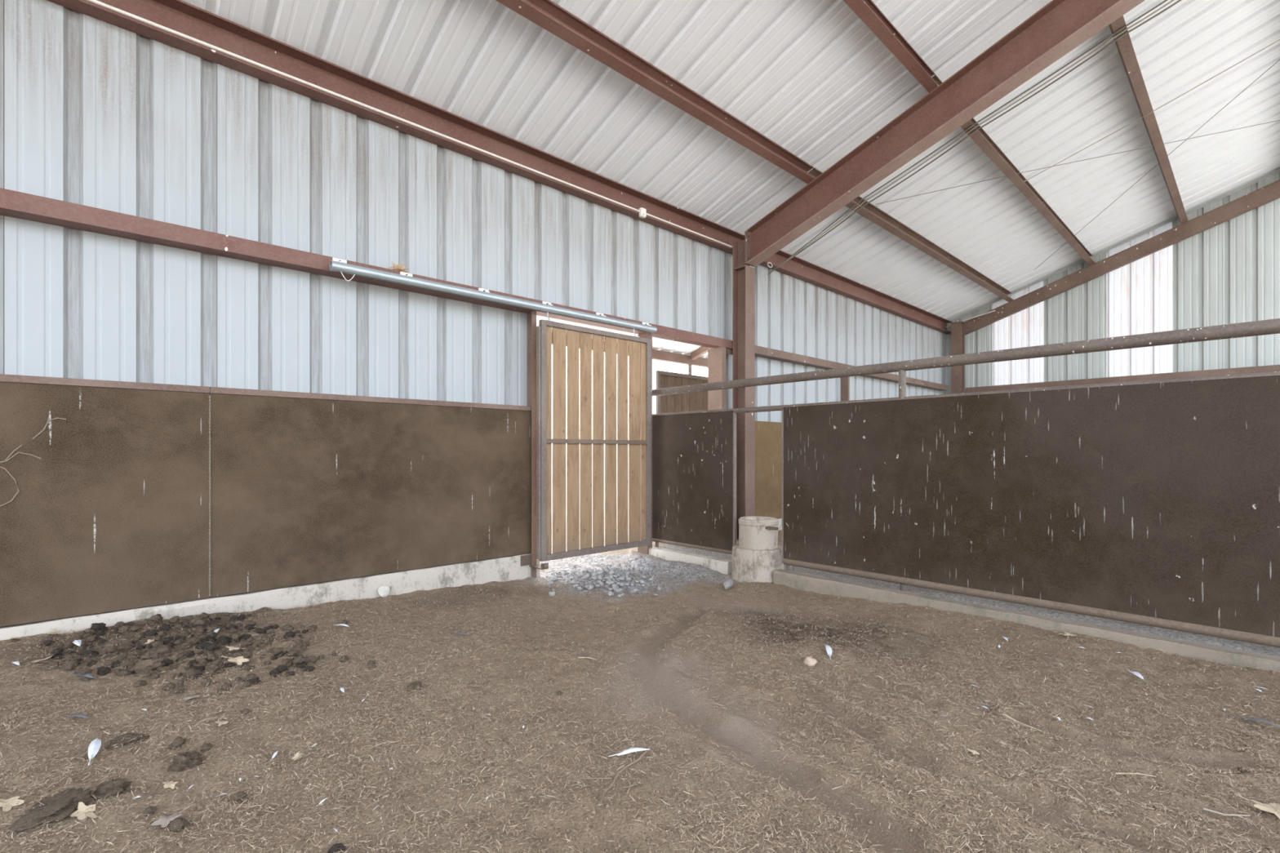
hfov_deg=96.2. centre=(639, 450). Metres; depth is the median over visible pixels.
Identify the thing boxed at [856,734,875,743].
twig
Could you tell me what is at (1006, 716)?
twig
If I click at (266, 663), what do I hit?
clod
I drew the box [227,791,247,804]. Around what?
ball
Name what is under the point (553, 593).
clod
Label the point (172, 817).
dead leaf
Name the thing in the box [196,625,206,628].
ball
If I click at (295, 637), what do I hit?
ball
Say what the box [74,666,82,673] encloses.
clod
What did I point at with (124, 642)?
ball
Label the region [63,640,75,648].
ball
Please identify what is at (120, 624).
ball
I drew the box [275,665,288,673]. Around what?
clod
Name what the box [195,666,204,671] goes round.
clod
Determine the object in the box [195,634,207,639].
ball
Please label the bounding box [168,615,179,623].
ball
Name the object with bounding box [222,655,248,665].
dead leaf
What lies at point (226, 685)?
ball
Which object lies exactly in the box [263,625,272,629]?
ball
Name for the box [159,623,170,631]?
ball
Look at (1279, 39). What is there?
overhead cable
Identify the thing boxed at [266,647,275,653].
ball
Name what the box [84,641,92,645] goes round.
ball
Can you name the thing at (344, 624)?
feather
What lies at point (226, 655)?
ball
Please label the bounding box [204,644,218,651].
ball
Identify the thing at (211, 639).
ball
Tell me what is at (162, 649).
clump
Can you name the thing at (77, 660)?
ball
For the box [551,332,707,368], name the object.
beam
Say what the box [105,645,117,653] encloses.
ball
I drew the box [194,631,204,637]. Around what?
ball
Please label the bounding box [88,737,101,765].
feather
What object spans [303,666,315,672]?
clod
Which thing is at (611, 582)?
clod
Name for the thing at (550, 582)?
stone
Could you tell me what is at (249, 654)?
ball
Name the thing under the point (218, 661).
ball
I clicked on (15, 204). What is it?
beam
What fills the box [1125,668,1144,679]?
feather
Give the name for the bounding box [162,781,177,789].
dead leaf
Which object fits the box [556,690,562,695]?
ball
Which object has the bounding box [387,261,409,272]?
nest
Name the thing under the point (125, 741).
clump
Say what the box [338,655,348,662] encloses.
ball
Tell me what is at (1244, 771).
ball
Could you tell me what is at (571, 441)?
sliding door
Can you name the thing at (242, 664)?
clod
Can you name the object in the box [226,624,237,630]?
ball
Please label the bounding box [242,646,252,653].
ball
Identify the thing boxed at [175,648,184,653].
ball
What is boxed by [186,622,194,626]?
ball
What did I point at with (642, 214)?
junction box
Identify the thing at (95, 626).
ball
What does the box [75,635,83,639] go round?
ball
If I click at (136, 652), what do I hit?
ball
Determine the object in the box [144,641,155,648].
ball
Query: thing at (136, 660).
ball
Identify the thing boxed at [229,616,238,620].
ball
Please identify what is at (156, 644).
ball
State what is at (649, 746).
twig
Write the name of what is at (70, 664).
clod
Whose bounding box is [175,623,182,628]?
ball
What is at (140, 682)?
ball
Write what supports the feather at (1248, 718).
on the floor
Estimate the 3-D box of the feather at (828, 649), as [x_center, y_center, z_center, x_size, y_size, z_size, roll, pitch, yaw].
[1.017,1.076,3.088,0.031,0.026,0.203,0,0,13]
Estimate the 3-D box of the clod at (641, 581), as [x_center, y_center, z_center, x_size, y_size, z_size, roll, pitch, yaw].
[0.013,1.112,4.867,0.075,0.039,0.044,0,0,36]
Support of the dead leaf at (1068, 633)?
on the floor
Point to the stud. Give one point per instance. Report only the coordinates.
(845, 381)
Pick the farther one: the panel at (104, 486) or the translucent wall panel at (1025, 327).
the translucent wall panel at (1025, 327)
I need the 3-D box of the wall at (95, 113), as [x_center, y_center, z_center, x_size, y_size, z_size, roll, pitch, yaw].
[0.163,-0.813,6.295,17.180,3.766,0.032,0,0,-43]
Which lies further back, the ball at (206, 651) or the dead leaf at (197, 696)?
the ball at (206, 651)
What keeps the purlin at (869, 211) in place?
on the rafter at (1058, 28)
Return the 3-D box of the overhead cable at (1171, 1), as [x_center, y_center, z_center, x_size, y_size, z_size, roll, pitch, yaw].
[3.284,-3.118,6.034,4.226,1.663,0.189,0,0,42]
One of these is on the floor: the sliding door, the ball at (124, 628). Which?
the ball at (124, 628)
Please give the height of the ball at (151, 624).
0.029 m
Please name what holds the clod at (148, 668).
on the floor
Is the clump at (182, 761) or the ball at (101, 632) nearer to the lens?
the clump at (182, 761)
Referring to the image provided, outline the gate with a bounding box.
[655,370,707,413]
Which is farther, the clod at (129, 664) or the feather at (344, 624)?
the feather at (344, 624)
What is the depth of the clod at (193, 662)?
2.77 m
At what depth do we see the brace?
11.42 m
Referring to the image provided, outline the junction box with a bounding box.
[639,207,646,218]
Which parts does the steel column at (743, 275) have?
stiffener plate, knee plate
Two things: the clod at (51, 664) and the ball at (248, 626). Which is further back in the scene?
the ball at (248, 626)
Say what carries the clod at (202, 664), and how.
on the floor
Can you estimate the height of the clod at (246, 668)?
0.026 m
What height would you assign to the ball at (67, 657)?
0.041 m
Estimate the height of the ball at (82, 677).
0.029 m
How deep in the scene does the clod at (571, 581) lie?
4.82 m
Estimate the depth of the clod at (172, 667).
2.74 m
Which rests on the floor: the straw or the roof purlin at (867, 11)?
the straw
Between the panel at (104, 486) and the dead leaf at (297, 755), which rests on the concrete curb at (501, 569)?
the panel at (104, 486)
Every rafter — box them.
[690,346,711,359]
[746,0,1144,266]
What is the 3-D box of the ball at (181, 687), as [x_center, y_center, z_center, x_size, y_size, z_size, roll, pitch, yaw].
[-2.006,1.039,2.492,0.050,0.038,0.048,0,0,10]
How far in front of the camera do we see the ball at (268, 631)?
3.25 m
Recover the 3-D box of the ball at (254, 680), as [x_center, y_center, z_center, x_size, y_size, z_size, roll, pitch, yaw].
[-1.742,1.039,2.584,0.062,0.037,0.043,0,0,5]
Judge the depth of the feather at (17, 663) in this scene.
2.64 m
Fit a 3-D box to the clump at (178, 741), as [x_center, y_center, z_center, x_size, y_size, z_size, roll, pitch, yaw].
[-1.668,1.053,2.063,0.050,0.046,0.058,0,0,30]
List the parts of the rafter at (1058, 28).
plate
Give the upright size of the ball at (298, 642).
0.026 m
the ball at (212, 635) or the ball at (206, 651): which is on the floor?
the ball at (206, 651)
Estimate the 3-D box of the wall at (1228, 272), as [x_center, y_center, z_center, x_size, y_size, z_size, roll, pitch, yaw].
[8.873,-1.984,9.500,0.032,6.109,7.120,0,0,-43]
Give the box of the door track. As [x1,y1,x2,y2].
[328,257,657,333]
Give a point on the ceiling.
(811, 77)
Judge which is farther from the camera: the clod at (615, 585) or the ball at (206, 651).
the clod at (615, 585)
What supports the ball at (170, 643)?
on the floor
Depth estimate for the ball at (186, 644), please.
2.95 m
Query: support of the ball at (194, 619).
on the ball
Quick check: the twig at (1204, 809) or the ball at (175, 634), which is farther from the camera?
the ball at (175, 634)
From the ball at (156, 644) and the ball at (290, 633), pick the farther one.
the ball at (290, 633)
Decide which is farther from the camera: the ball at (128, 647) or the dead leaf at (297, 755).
the ball at (128, 647)
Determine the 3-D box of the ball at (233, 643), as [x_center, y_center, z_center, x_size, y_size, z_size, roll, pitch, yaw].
[-2.142,1.022,3.012,0.036,0.028,0.050,0,0,5]
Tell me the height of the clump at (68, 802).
0.050 m
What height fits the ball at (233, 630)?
0.035 m
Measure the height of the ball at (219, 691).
0.026 m
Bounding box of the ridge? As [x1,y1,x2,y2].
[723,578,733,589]
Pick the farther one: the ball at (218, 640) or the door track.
the door track
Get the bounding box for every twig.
[581,745,650,804]
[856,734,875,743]
[1003,713,1044,732]
[1115,772,1156,777]
[1203,807,1250,816]
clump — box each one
[1,785,100,835]
[90,775,132,799]
[100,732,149,751]
[144,644,173,657]
[167,748,204,773]
[406,680,422,691]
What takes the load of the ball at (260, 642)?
on the ball at (255, 646)
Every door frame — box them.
[527,310,536,577]
[637,332,652,554]
[707,346,725,409]
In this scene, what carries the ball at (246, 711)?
on the floor
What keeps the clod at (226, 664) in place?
on the floor
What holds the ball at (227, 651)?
on the floor
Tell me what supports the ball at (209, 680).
on the floor
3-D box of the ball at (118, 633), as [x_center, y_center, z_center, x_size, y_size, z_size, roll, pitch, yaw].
[-2.820,0.995,3.100,0.041,0.026,0.036,0,0,21]
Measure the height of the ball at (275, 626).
0.032 m
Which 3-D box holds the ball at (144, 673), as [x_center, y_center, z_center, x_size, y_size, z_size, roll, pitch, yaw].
[-2.273,1.025,2.630,0.062,0.030,0.037,0,0,-31]
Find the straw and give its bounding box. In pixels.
[0,555,1279,852]
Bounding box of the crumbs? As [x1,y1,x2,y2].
[0,555,1279,852]
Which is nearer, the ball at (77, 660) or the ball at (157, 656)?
the ball at (77, 660)
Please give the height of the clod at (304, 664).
0.031 m
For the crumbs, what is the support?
on the floor
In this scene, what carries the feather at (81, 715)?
on the floor
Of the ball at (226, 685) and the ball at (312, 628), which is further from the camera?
the ball at (312, 628)
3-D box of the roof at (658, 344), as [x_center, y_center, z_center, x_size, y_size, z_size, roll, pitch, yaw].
[-0.853,-2.201,7.372,17.150,0.926,2.710,0,0,-43]
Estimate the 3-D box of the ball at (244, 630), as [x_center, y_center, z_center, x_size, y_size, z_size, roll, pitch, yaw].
[-2.226,1.018,3.231,0.037,0.029,0.059,0,0,3]
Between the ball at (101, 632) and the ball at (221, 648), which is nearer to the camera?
the ball at (221, 648)
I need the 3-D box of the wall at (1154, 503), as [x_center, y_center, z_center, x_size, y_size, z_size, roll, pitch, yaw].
[2.524,0.213,3.603,0.079,1.754,7.070,0,0,-43]
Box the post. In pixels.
[688,364,691,374]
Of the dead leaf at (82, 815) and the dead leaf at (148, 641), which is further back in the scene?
the dead leaf at (148, 641)
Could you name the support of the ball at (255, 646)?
on the floor
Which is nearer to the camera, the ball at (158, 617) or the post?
the ball at (158, 617)
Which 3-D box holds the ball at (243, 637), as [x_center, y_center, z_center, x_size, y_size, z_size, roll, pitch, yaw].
[-2.148,1.018,3.123,0.062,0.038,0.054,0,0,-41]
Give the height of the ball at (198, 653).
0.023 m
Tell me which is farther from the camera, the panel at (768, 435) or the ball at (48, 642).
the panel at (768, 435)
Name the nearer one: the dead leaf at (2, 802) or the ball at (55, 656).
the dead leaf at (2, 802)
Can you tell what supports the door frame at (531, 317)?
attached to the wall at (95, 113)
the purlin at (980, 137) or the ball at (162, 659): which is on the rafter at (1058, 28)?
the purlin at (980, 137)
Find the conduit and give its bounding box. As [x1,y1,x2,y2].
[86,0,732,248]
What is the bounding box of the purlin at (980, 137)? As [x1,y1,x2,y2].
[932,74,1094,265]
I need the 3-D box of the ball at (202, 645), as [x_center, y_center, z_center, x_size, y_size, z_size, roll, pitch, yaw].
[-2.264,1.013,2.979,0.065,0.044,0.052,0,0,-21]
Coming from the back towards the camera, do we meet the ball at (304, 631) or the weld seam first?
the weld seam
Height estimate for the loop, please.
0.059 m
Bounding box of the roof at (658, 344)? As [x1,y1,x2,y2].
[536,315,707,358]
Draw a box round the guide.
[520,554,548,569]
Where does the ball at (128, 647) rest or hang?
on the floor
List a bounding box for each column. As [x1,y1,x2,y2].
[732,231,755,537]
[950,320,965,393]
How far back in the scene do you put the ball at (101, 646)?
2.93 m
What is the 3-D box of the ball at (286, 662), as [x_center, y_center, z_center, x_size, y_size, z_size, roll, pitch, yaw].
[-1.710,1.029,2.781,0.051,0.041,0.078,0,0,-40]
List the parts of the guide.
plate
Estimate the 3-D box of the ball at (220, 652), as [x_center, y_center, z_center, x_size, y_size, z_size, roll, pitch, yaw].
[-2.129,1.029,2.912,0.034,0.026,0.028,0,0,-9]
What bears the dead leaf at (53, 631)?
on the floor
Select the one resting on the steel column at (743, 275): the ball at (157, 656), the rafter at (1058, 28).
the rafter at (1058, 28)
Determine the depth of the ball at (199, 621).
3.21 m
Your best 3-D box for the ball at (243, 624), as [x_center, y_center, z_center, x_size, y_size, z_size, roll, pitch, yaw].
[-2.276,1.002,3.329,0.076,0.040,0.049,0,0,-41]
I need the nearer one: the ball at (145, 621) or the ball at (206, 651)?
the ball at (206, 651)
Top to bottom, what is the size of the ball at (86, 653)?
0.042 m
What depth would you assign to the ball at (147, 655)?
2.80 m
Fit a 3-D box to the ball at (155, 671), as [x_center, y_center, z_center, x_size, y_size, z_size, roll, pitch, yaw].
[-2.267,1.037,2.692,0.036,0.020,0.025,0,0,-29]
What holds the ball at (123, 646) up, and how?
on the floor
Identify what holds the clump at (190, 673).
on the floor
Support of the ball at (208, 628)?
on the floor
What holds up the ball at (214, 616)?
on the ball
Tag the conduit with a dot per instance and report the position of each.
(98, 2)
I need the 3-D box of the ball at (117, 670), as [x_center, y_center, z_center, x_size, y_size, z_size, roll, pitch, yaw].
[-2.412,1.018,2.653,0.031,0.023,0.026,0,0,12]
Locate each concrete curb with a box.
[0,552,540,640]
[631,546,732,574]
[773,568,1279,672]
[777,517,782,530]
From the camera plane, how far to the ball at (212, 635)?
3.07 m
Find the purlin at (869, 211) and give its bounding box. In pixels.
[808,168,1013,302]
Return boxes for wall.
[0,0,946,422]
[652,318,1279,648]
[946,172,1279,394]
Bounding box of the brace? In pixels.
[945,310,995,328]
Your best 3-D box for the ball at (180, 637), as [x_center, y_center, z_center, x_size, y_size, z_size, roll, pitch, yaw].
[-2.437,1.004,3.042,0.040,0.032,0.058,0,0,22]
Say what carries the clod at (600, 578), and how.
on the floor
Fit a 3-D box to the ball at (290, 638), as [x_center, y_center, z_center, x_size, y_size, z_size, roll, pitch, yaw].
[-1.908,1.026,3.127,0.052,0.023,0.028,0,0,9]
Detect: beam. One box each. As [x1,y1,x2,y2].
[0,187,732,351]
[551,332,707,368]
[755,345,947,391]
[964,179,1279,335]
[965,364,1279,392]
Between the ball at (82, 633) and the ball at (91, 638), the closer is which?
the ball at (91, 638)
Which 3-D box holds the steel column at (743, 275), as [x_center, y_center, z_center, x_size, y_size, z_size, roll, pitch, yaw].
[1.255,-0.720,6.940,0.180,3.779,0.195,0,0,-43]
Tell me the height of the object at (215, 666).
0.030 m
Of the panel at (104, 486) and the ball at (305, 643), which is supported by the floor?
the ball at (305, 643)
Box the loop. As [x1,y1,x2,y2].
[340,271,355,280]
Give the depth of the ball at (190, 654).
2.86 m
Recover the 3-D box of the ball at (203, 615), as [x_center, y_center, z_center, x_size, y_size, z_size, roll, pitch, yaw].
[-2.584,0.979,3.404,0.051,0.040,0.044,0,0,-23]
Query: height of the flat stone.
0.081 m
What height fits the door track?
0.108 m
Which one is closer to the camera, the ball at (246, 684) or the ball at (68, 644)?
the ball at (246, 684)
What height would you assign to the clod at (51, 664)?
0.033 m
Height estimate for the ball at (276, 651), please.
0.035 m
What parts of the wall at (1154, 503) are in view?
post, post, post, rail, rail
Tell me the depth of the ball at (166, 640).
2.95 m
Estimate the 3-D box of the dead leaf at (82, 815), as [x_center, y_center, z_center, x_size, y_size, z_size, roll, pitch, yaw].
[-1.626,1.065,1.689,0.094,0.032,0.060,0,0,-4]
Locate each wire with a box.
[875,120,1279,204]
[1034,59,1279,270]
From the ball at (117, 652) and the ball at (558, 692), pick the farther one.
the ball at (117, 652)
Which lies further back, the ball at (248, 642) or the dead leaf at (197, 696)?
the ball at (248, 642)
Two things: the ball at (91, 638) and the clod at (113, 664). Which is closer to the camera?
the clod at (113, 664)
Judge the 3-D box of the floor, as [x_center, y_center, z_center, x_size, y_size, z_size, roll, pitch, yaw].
[-3.874,1.052,16.017,144.678,0.213,157.030,0,0,-43]
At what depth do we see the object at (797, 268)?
9.07 m
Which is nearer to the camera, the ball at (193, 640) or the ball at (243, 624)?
the ball at (193, 640)
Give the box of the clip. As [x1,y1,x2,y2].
[726,348,732,355]
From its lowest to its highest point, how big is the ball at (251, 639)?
0.039 m
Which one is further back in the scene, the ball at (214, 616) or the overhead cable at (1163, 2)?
the overhead cable at (1163, 2)
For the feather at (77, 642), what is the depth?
2.83 m
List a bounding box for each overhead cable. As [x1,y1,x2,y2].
[767,0,1167,275]
[770,0,1174,271]
[771,0,1181,271]
[1023,39,1279,182]
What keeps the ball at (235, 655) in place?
on the floor
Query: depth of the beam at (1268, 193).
9.77 m
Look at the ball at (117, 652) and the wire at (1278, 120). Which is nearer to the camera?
the ball at (117, 652)
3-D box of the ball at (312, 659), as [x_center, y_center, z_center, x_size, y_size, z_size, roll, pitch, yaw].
[-1.641,1.037,2.843,0.087,0.039,0.051,0,0,-39]
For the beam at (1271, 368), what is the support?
attached to the wall at (1228, 272)
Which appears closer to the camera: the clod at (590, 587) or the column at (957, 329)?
the clod at (590, 587)
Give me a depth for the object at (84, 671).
2.56 m
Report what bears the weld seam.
attached to the panel at (104, 486)
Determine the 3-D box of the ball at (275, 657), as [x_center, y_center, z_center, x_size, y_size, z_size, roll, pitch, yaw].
[-1.821,1.033,2.859,0.027,0.020,0.032,0,0,27]
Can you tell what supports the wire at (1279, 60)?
attached to the purlin at (980, 137)
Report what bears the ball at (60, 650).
on the ball at (55, 656)
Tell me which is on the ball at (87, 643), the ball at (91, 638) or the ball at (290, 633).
the ball at (91, 638)
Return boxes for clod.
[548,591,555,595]
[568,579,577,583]
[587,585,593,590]
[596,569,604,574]
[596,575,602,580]
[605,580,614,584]
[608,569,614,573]
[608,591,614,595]
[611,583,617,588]
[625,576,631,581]
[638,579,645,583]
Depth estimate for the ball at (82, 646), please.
2.91 m
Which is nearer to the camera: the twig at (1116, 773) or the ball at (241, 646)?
the twig at (1116, 773)
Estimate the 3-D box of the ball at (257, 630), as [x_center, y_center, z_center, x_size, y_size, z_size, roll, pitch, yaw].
[-2.155,1.024,3.259,0.060,0.041,0.048,0,0,-20]
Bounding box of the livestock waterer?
[731,515,784,582]
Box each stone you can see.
[377,586,390,597]
[546,579,553,585]
[618,576,626,581]
[629,588,639,593]
[803,656,817,666]
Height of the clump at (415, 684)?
0.056 m
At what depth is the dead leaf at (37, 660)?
2.72 m
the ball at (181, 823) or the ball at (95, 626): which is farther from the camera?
the ball at (95, 626)
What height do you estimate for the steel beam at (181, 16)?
0.235 m
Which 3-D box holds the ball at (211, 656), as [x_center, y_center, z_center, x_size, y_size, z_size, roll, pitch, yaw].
[-2.104,1.008,2.817,0.036,0.035,0.046,0,0,-42]
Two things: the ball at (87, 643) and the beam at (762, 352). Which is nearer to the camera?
the ball at (87, 643)
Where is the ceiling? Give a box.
[182,0,1279,320]
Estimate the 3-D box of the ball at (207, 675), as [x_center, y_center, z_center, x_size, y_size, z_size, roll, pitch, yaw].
[-1.995,1.037,2.648,0.056,0.028,0.032,0,0,-3]
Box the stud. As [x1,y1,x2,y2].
[840,376,849,400]
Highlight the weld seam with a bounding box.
[208,395,210,595]
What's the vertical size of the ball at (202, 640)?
0.034 m
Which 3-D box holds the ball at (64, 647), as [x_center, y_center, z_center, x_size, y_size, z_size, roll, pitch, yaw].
[-2.883,1.000,2.881,0.046,0.040,0.071,0,0,-18]
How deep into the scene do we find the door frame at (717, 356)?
6.89 m
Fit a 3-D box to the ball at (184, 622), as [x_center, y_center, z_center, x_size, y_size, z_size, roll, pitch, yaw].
[-2.607,0.994,3.298,0.047,0.034,0.039,0,0,15]
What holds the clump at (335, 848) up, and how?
on the floor
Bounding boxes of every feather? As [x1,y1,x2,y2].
[13,661,19,665]
[66,713,88,718]
[71,672,95,679]
[72,640,81,646]
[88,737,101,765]
[333,623,349,626]
[453,631,470,635]
[608,747,649,756]
[825,644,831,659]
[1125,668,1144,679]
[1229,715,1279,726]
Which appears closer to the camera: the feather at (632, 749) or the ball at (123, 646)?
the feather at (632, 749)
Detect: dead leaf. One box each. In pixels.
[0,795,24,811]
[4,636,22,641]
[30,654,53,662]
[45,628,59,636]
[70,802,97,823]
[144,637,155,644]
[151,808,186,827]
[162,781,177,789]
[182,694,209,702]
[214,719,229,726]
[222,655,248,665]
[226,646,245,650]
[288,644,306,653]
[291,750,304,760]
[964,746,979,755]
[1058,631,1076,635]
[1234,793,1279,818]
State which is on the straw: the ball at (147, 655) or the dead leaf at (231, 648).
the dead leaf at (231, 648)
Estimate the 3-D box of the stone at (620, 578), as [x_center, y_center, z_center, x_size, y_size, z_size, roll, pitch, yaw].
[-0.153,1.089,4.879,0.054,0.038,0.074,0,0,19]
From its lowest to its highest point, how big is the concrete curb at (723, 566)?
0.256 m
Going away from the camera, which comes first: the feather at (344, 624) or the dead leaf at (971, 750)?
the dead leaf at (971, 750)
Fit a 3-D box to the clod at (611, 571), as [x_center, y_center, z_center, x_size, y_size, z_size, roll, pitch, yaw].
[-0.247,1.057,5.001,0.064,0.042,0.046,0,0,-11]
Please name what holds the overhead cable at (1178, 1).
hanging from the purlin at (980, 137)
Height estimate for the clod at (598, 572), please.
0.045 m
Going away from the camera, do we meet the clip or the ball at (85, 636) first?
the ball at (85, 636)
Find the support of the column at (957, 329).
on the floor
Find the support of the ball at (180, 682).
on the floor
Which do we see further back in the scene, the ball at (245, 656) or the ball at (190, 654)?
the ball at (190, 654)
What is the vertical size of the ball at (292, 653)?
0.031 m
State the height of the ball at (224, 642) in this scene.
0.034 m
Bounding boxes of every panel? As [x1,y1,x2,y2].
[0,373,209,626]
[209,386,531,597]
[755,421,782,518]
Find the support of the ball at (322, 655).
on the floor
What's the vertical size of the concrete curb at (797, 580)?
0.254 m
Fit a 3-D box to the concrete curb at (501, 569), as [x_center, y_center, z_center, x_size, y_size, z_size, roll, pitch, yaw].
[-3.514,1.089,2.796,7.030,0.362,0.120,0,0,-43]
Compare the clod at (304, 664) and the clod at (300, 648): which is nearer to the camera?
the clod at (304, 664)
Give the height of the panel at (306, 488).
1.300 m
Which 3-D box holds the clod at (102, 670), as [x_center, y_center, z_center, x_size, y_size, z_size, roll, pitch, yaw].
[-2.464,1.009,2.633,0.049,0.038,0.047,0,0,15]
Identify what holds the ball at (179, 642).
on the floor
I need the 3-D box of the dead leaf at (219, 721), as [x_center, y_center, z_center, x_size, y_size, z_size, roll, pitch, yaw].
[-1.612,1.044,2.213,0.093,0.014,0.043,0,0,39]
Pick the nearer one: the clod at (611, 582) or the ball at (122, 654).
the ball at (122, 654)
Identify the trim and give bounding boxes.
[946,168,1279,324]
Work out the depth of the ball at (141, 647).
2.93 m
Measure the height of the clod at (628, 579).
0.043 m
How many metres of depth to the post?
10.61 m
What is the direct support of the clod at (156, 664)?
on the floor
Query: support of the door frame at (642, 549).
attached to the wall at (95, 113)
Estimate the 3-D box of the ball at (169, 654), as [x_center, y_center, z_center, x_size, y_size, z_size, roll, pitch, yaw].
[-2.348,1.012,2.852,0.033,0.026,0.037,0,0,-4]
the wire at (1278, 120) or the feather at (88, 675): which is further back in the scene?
the wire at (1278, 120)
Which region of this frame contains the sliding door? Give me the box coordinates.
[536,311,651,561]
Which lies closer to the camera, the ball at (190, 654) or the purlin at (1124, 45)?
the ball at (190, 654)
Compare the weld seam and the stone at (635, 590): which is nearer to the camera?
the weld seam
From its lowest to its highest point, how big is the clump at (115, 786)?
0.073 m
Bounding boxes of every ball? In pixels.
[40,640,54,646]
[42,636,51,641]
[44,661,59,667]
[50,653,64,658]
[51,647,63,654]
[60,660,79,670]
[61,653,78,661]
[62,646,72,652]
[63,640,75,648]
[67,658,81,664]
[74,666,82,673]
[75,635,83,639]
[77,631,87,636]
[77,644,86,649]
[79,649,98,657]
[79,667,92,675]
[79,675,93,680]
[82,633,92,638]
[84,635,96,642]
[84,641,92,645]
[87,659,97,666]
[90,622,106,630]
[92,629,105,635]
[97,644,106,648]
[97,649,107,656]
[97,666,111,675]
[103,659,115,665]
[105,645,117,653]
[107,649,120,656]
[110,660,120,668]
[113,668,121,673]
[114,621,126,627]
[114,632,123,636]
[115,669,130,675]
[117,625,133,631]
[117,651,128,657]
[117,656,127,662]
[118,640,133,645]
[119,643,131,649]
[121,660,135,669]
[122,644,132,651]
[126,622,134,625]
[128,625,142,631]
[131,649,140,656]
[131,657,139,662]
[134,680,146,686]
[135,644,145,649]
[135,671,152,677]
[138,638,149,644]
[141,618,151,625]
[141,653,152,659]
[143,629,159,636]
[143,805,157,816]
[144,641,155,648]
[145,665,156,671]
[148,613,163,621]
[148,621,155,626]
[151,640,163,647]
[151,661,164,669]
[151,670,161,673]
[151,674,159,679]
[152,653,162,659]
[154,636,163,640]
[157,657,168,662]
[158,631,166,636]
[158,637,173,644]
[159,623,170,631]
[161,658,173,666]
[162,682,176,690]
[164,652,172,657]
[166,641,174,646]
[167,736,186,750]
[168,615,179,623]
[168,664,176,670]
[168,817,190,832]
[169,631,180,638]
[169,684,185,693]
[173,639,185,645]
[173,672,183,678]
[174,636,186,641]
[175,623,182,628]
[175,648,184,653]
[176,641,192,649]
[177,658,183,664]
[177,679,185,684]
[178,630,191,636]
[181,620,189,626]
[182,650,195,658]
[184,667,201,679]
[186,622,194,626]
[187,637,199,644]
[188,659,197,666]
[190,616,203,622]
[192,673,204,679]
[193,617,206,625]
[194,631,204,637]
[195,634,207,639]
[195,641,212,649]
[195,650,204,655]
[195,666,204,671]
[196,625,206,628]
[196,638,208,644]
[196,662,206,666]
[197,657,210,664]
[199,612,209,618]
[199,742,212,752]
[200,678,214,686]
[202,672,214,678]
[204,626,217,631]
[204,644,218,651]
[204,649,214,655]
[206,652,216,660]
[207,632,217,638]
[207,637,216,642]
[208,613,220,621]
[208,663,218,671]
[210,658,223,664]
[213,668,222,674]
[214,636,230,642]
[215,650,225,655]
[215,688,227,694]
[217,646,228,652]
[219,639,229,645]
[221,653,229,659]
[221,682,231,689]
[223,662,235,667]
[224,648,237,653]
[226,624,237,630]
[227,642,236,646]
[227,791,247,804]
[228,652,243,657]
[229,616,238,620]
[229,627,239,633]
[231,633,241,640]
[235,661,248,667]
[237,614,245,621]
[237,644,244,651]
[239,619,256,626]
[239,628,249,634]
[239,634,251,641]
[239,654,248,663]
[240,640,253,646]
[240,681,252,688]
[240,708,251,714]
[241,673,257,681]
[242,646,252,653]
[243,637,255,642]
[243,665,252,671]
[244,651,253,657]
[245,624,256,630]
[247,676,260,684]
[253,627,266,633]
[254,645,261,650]
[256,639,264,646]
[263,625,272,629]
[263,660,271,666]
[266,629,274,634]
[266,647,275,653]
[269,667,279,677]
[271,624,279,629]
[271,647,283,654]
[271,655,278,660]
[272,651,284,657]
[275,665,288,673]
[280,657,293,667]
[283,631,295,638]
[284,636,293,640]
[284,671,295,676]
[285,650,297,656]
[292,635,303,640]
[293,655,306,664]
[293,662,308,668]
[295,640,303,644]
[300,641,311,646]
[302,629,308,633]
[303,655,318,663]
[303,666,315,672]
[306,625,317,632]
[317,654,324,659]
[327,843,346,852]
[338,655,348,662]
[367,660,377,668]
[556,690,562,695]
[1236,767,1248,773]
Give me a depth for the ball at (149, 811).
1.72 m
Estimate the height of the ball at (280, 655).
0.034 m
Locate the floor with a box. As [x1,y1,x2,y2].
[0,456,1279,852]

